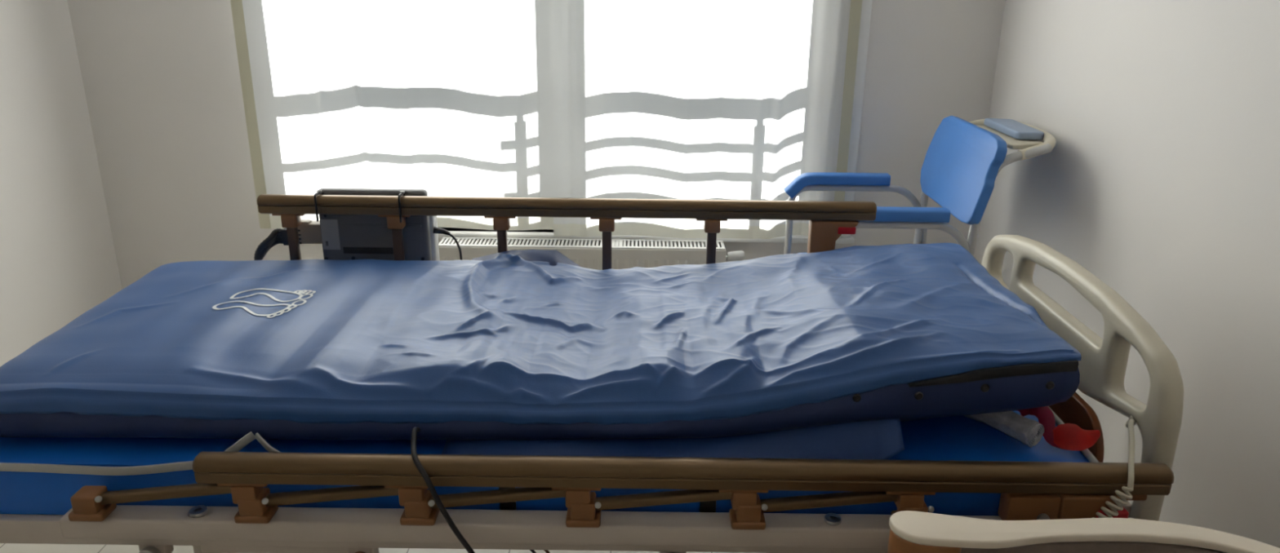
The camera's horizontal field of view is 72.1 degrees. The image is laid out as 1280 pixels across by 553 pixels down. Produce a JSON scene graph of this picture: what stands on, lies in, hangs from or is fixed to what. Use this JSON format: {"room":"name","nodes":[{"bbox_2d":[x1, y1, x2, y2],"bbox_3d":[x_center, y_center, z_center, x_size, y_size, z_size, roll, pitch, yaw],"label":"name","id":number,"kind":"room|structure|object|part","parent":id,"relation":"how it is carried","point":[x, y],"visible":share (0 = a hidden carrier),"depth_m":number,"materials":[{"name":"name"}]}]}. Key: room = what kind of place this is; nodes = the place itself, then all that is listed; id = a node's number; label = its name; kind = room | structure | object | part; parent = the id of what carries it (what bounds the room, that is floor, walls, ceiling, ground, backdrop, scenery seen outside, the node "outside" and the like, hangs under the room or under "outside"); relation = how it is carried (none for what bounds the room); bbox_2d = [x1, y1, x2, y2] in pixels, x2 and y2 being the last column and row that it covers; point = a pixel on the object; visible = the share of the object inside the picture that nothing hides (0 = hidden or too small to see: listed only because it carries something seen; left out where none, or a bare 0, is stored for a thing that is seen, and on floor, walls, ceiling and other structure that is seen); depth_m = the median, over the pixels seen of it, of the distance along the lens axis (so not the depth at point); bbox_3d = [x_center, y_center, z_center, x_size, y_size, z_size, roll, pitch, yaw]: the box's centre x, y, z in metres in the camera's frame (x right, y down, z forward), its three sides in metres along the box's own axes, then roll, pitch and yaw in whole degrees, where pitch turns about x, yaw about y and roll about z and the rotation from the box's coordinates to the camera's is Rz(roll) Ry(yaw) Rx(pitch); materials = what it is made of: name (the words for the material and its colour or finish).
{"room":"care facility","nodes":[
{"label":"care facility","id":0,"kind":"room"},
{"bbox_2d":[0,0,122,367],"bbox_3d":[-1.982,-0.237,0.852,0.150,2.550,4.350,1,19,0],"label":"wall","id":1,"kind":"structure","parent":0,"point":[58,260],"depth_m":2.82,"materials":[{"name":"paint"}]},
{"bbox_2d":[0,543,754,552],"bbox_3d":[-0.370,1.038,1.308,3.405,0.120,4.700,1,19,0],"label":"floor","id":2,"kind":"structure","parent":0,"point":[4,548],"depth_m":2.17,"materials":[{"name":"tile"}]},
{"bbox_2d":[0,194,1183,552],"bbox_3d":[-0.193,0.350,1.847,2.148,0.836,0.948,1,19,0],"label":"hospital bed","id":3,"kind":"object","parent":2,"relation":"on","point":[1028,491],"visible":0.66,"depth_m":1.38,"materials":[{"name":"beige plastic"}]},
{"bbox_3d":[-0.736,0.338,1.378,0.227,0.042,0.018,1,19,0],"label":"post","id":4,"kind":"part","parent":3,"relation":"part of","materials":[{"name":"brown metal"}]},
{"bbox_3d":[-0.742,0.572,1.573,0.052,0.322,0.060,1,19,0],"label":"leg","id":5,"kind":"part","parent":3,"relation":"part of","materials":[{"name":"beige metal"}]},
{"bbox_3d":[-0.855,-0.018,2.194,0.023,0.234,0.018,1,19,0],"label":"post","id":6,"kind":"part","parent":3,"relation":"part of","materials":[{"name":"brown metal"}]},
{"bbox_3d":[-0.478,0.341,1.378,0.227,0.042,0.018,1,19,0],"label":"post","id":7,"kind":"part","parent":3,"relation":"part of","materials":[{"name":"brown metal"}]},
{"bbox_2d":[297,187,439,261],"bbox_3d":[-0.695,-0.105,2.213,0.344,0.249,0.150,1,19,0],"label":"pump","id":8,"kind":"object","parent":3,"relation":"hanging from","point":[342,237],"visible":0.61,"depth_m":2.20,"materials":[{"name":"grey plastic"}]},
{"bbox_2d":[253,227,302,260],"bbox_3d":[-0.934,0.088,2.274,0.156,0.438,0.047,-4,20,-14],"label":"air hose","id":9,"kind":"object","parent":8,"relation":"attached to","point":[278,236],"visible":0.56,"depth_m":2.21,"materials":[{"name":"black plastic"}]},
{"bbox_2d":[433,226,462,260],"bbox_3d":[-0.360,0.172,2.509,0.050,0.742,0.484,16,24,38],"label":"power cord","id":10,"kind":"object","parent":8,"relation":"attached to","point":[436,230],"visible":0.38,"depth_m":2.23,"materials":[{"name":"black rubber"}]},
{"bbox_3d":[-0.597,-0.015,2.194,0.023,0.234,0.018,1,19,0],"label":"post","id":11,"kind":"part","parent":3,"relation":"part of","materials":[{"name":"brown metal"}]},
{"bbox_2d":[410,426,475,552],"bbox_3d":[-0.137,0.570,1.469,0.461,0.670,0.118,1,19,0],"label":"cable","id":12,"kind":"object","parent":3,"relation":"hanging from","point":[413,441],"visible":1,"depth_m":1.34,"materials":[{"name":"black rubber"}]},
{"bbox_3d":[-0.221,0.294,1.834,2.085,0.046,0.834,1,19,0],"label":"frame","id":13,"kind":"part","parent":3,"relation":"part of","materials":[{"name":"beige metal"}]},
{"bbox_3d":[-0.221,0.344,1.378,0.227,0.042,0.018,1,19,0],"label":"post","id":14,"kind":"part","parent":3,"relation":"part of","materials":[{"name":"brown metal"}]},
{"bbox_3d":[-0.340,-0.012,2.194,0.023,0.234,0.018,1,19,0],"label":"post","id":15,"kind":"part","parent":3,"relation":"part of","materials":[{"name":"brown metal"}]},
{"bbox_2d":[0,406,1098,516],"bbox_3d":[-0.245,0.207,1.785,2.005,0.148,0.835,1,19,0],"label":"mattress","id":16,"kind":"object","parent":3,"relation":"on","point":[39,476],"visible":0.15,"depth_m":1.44,"materials":[{"name":"blue plastic"}]},
{"bbox_2d":[0,243,1081,460],"bbox_3d":[-0.215,0.097,1.777,1.951,0.232,0.822,1,19,0],"label":"mattress","id":17,"kind":"object","parent":16,"relation":"on","point":[824,355],"visible":0.98,"depth_m":1.49,"materials":[{"name":"blue fabric"}]},
{"bbox_2d":[212,300,306,317],"bbox_3d":[-0.768,0.060,1.763,0.175,0.010,0.099,1,19,0],"label":"print","id":18,"kind":"object","parent":17,"relation":"attached to","point":[236,308],"depth_m":1.76},
{"bbox_2d":[229,288,315,302],"bbox_3d":[-0.766,0.037,1.840,0.169,0.007,0.079,1,19,0],"label":"print","id":19,"kind":"object","parent":17,"relation":"attached to","point":[248,295],"depth_m":1.84},
{"bbox_2d":[963,411,1044,448],"bbox_3d":[0.599,0.234,1.564,0.049,0.047,0.236,-12,22,-32],"label":"roll","id":20,"kind":"object","parent":16,"relation":"on","point":[1028,432],"visible":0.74,"depth_m":1.49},
{"bbox_2d":[1017,406,1100,451],"bbox_3d":[0.704,0.255,1.482,0.134,0.062,0.053,8,20,21],"label":"tag","id":21,"kind":"object","parent":16,"relation":"on","point":[1066,437],"visible":0.81,"depth_m":1.48,"materials":[{"name":"plastic"}]},
{"bbox_3d":[-0.176,-0.168,2.140,1.495,0.045,0.038,1,19,0],"label":"rail","id":22,"kind":"part","parent":3,"relation":"part of","materials":[{"name":"brown metal"}]},
{"bbox_3d":[-0.082,-0.009,2.194,0.023,0.234,0.018,1,19,0],"label":"post","id":23,"kind":"part","parent":3,"relation":"part of","materials":[{"name":"brown metal"}]},
{"bbox_3d":[0.036,0.348,1.378,0.227,0.042,0.018,1,19,0],"label":"post","id":24,"kind":"part","parent":3,"relation":"part of","materials":[{"name":"brown metal"}]},
{"bbox_3d":[0.066,0.303,1.358,1.495,0.045,0.038,1,19,0],"label":"rail","id":25,"kind":"part","parent":3,"relation":"part of","materials":[{"name":"brown metal"}]},
{"bbox_3d":[0.175,-0.006,2.194,0.023,0.234,0.018,1,19,0],"label":"post","id":26,"kind":"part","parent":3,"relation":"part of","materials":[{"name":"brown metal"}]},
{"bbox_3d":[0.294,0.351,1.378,0.227,0.042,0.018,1,19,0],"label":"post","id":27,"kind":"part","parent":3,"relation":"part of","materials":[{"name":"brown metal"}]},
{"bbox_3d":[0.834,0.320,1.877,0.016,0.298,0.540,1,19,0],"label":"wood panel","id":28,"kind":"part","parent":3,"relation":"part of","materials":[{"name":"brown laminate"}]},
{"bbox_3d":[0.859,0.216,1.841,0.040,0.518,0.818,1,19,0],"label":"headboard","id":29,"kind":"part","parent":3,"relation":"part of","materials":[{"name":"beige plastic"}]},
{"bbox_2d":[1093,416,1136,518],"bbox_3d":[0.723,0.582,1.479,0.343,0.661,0.135,-9,21,-27],"label":"cord","id":30,"kind":"object","parent":3,"relation":"hanging from","point":[1130,424],"visible":0.79,"depth_m":1.33,"materials":[{"name":"beige plastic"}]},
{"bbox_3d":[0.789,0.273,1.415,0.016,0.033,0.228,11,21,27],"label":"straight cord","id":31,"kind":"part","parent":30,"relation":"part of","materials":[{"name":"beige plastic"}]},
{"bbox_2d":[783,115,1055,256],"bbox_3d":[0.808,0.000,2.729,0.711,0.949,0.509,1,19,0],"label":"chair","id":32,"kind":"object","parent":2,"relation":"on","point":[963,160],"visible":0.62,"depth_m":2.53,"materials":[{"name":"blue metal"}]},
{"bbox_3d":[0.636,-0.295,2.856,0.334,0.081,0.050,1,19,0],"label":"armrest","id":33,"kind":"part","parent":32,"relation":"part of","materials":[{"name":"blue plastic"}]},
{"bbox_3d":[0.713,0.004,2.958,0.468,0.642,0.022,1,19,0],"label":"frame","id":34,"kind":"part","parent":32,"relation":"part of","materials":[{"name":"silver metal"}]},
{"bbox_3d":[0.677,-0.150,2.435,0.340,0.080,0.050,1,19,0],"label":"armrest","id":35,"kind":"part","parent":32,"relation":"part of","materials":[{"name":"blue plastic"}]},
{"bbox_3d":[0.731,0.149,2.537,0.428,0.642,0.022,1,19,0],"label":"frame","id":36,"kind":"part","parent":32,"relation":"part of","materials":[{"name":"silver metal"}]},
{"bbox_3d":[1.005,-0.095,2.922,0.202,0.859,0.032,2,19,3],"label":"post","id":37,"kind":"part","parent":32,"relation":"part of","materials":[{"name":"silver metal"}]},
{"bbox_3d":[0.946,-0.329,2.617,0.084,0.252,0.507,1,19,0],"label":"backrest","id":38,"kind":"part","parent":32,"relation":"part of","materials":[{"name":"blue plastic"}]},
{"bbox_3d":[1.003,0.049,2.503,0.202,0.859,0.032,0,19,-3],"label":"post","id":39,"kind":"part","parent":32,"relation":"part of","materials":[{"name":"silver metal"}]},
{"bbox_3d":[1.095,-0.411,2.579,0.148,0.056,0.474,1,19,0],"label":"push handle","id":40,"kind":"part","parent":32,"relation":"part of","materials":[{"name":"beige plastic"}]},
{"bbox_2d":[887,511,1279,552],"bbox_3d":[0.655,0.586,0.951,0.645,0.990,0.655,1,19,0],"label":"footboard","id":41,"kind":"object","parent":2,"relation":"on","point":[910,532],"visible":1,"depth_m":1.16,"materials":[{"name":"beige plastic"}]},
{"bbox_3d":[0.643,0.542,1.218,0.477,0.390,0.080,5,19,12],"label":"panel","id":42,"kind":"part","parent":41,"relation":"part of","materials":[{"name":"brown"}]},
{"bbox_2d":[66,0,1004,288],"bbox_3d":[-0.346,-0.954,3.005,3.405,2.550,0.200,1,19,0],"label":"wall","id":43,"kind":"structure","parent":0,"point":[162,80],"depth_m":3.03,"materials":[{"name":"paint"}]},
{"bbox_2d":[438,237,744,270],"bbox_3d":[-0.170,0.069,3.166,1.072,0.410,0.156,1,19,0],"label":"radiator","id":44,"kind":"object","parent":43,"relation":"attached to","point":[585,253],"visible":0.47,"depth_m":3.04,"materials":[{"name":"metal"}]},
{"bbox_2d":[438,237,724,249],"bbox_3d":[-0.203,-0.116,3.079,0.993,0.004,0.102,1,19,0],"label":"grille","id":45,"kind":"object","parent":44,"relation":"attached to","point":[446,243],"depth_m":3.07,"materials":[{"name":"white metal"}]},
{"bbox_2d":[438,227,854,244],"bbox_3d":[-0.266,-0.158,3.203,2.065,0.022,0.120,1,19,0],"label":"windowsill","id":46,"kind":"structure","parent":43,"relation":"attached to","point":[511,234],"depth_m":3.15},
{"bbox_2d":[840,0,872,237],"bbox_3d":[0.746,-1.046,2.851,0.037,1.910,0.022,1,19,0],"label":"trim","id":47,"kind":"structure","parent":43,"relation":"attached to","point":[866,7],"depth_m":2.98,"materials":[{"name":"beige paint"}]},
{"bbox_3d":[-0.285,-2.025,2.491,2.220,0.030,0.077,1,19,0],"label":"curtain rod","id":48,"kind":"object","parent":43,"relation":"attached to","visible":0},
{"bbox_2d":[230,0,553,231],"bbox_3d":[-0.802,-1.087,2.781,1.030,1.943,0.065,1,19,0],"label":"window","id":49,"kind":"structure","parent":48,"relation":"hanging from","point":[442,98],"depth_m":2.95,"materials":[{"name":"glass"}]},
{"bbox_2d":[548,0,862,239],"bbox_3d":[0.218,-1.067,2.789,1.021,1.962,0.060,0,19,-3],"label":"window","id":50,"kind":"structure","parent":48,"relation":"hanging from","point":[703,100],"depth_m":2.96,"materials":[{"name":"glass"}]},
{"bbox_2d":[973,0,1279,548],"bbox_3d":[1.272,-0.197,0.852,0.150,2.550,4.350,1,19,0],"label":"wall","id":51,"kind":"structure","parent":0,"point":[1160,179],"depth_m":1.96,"materials":[{"name":"paint"}]}
]}

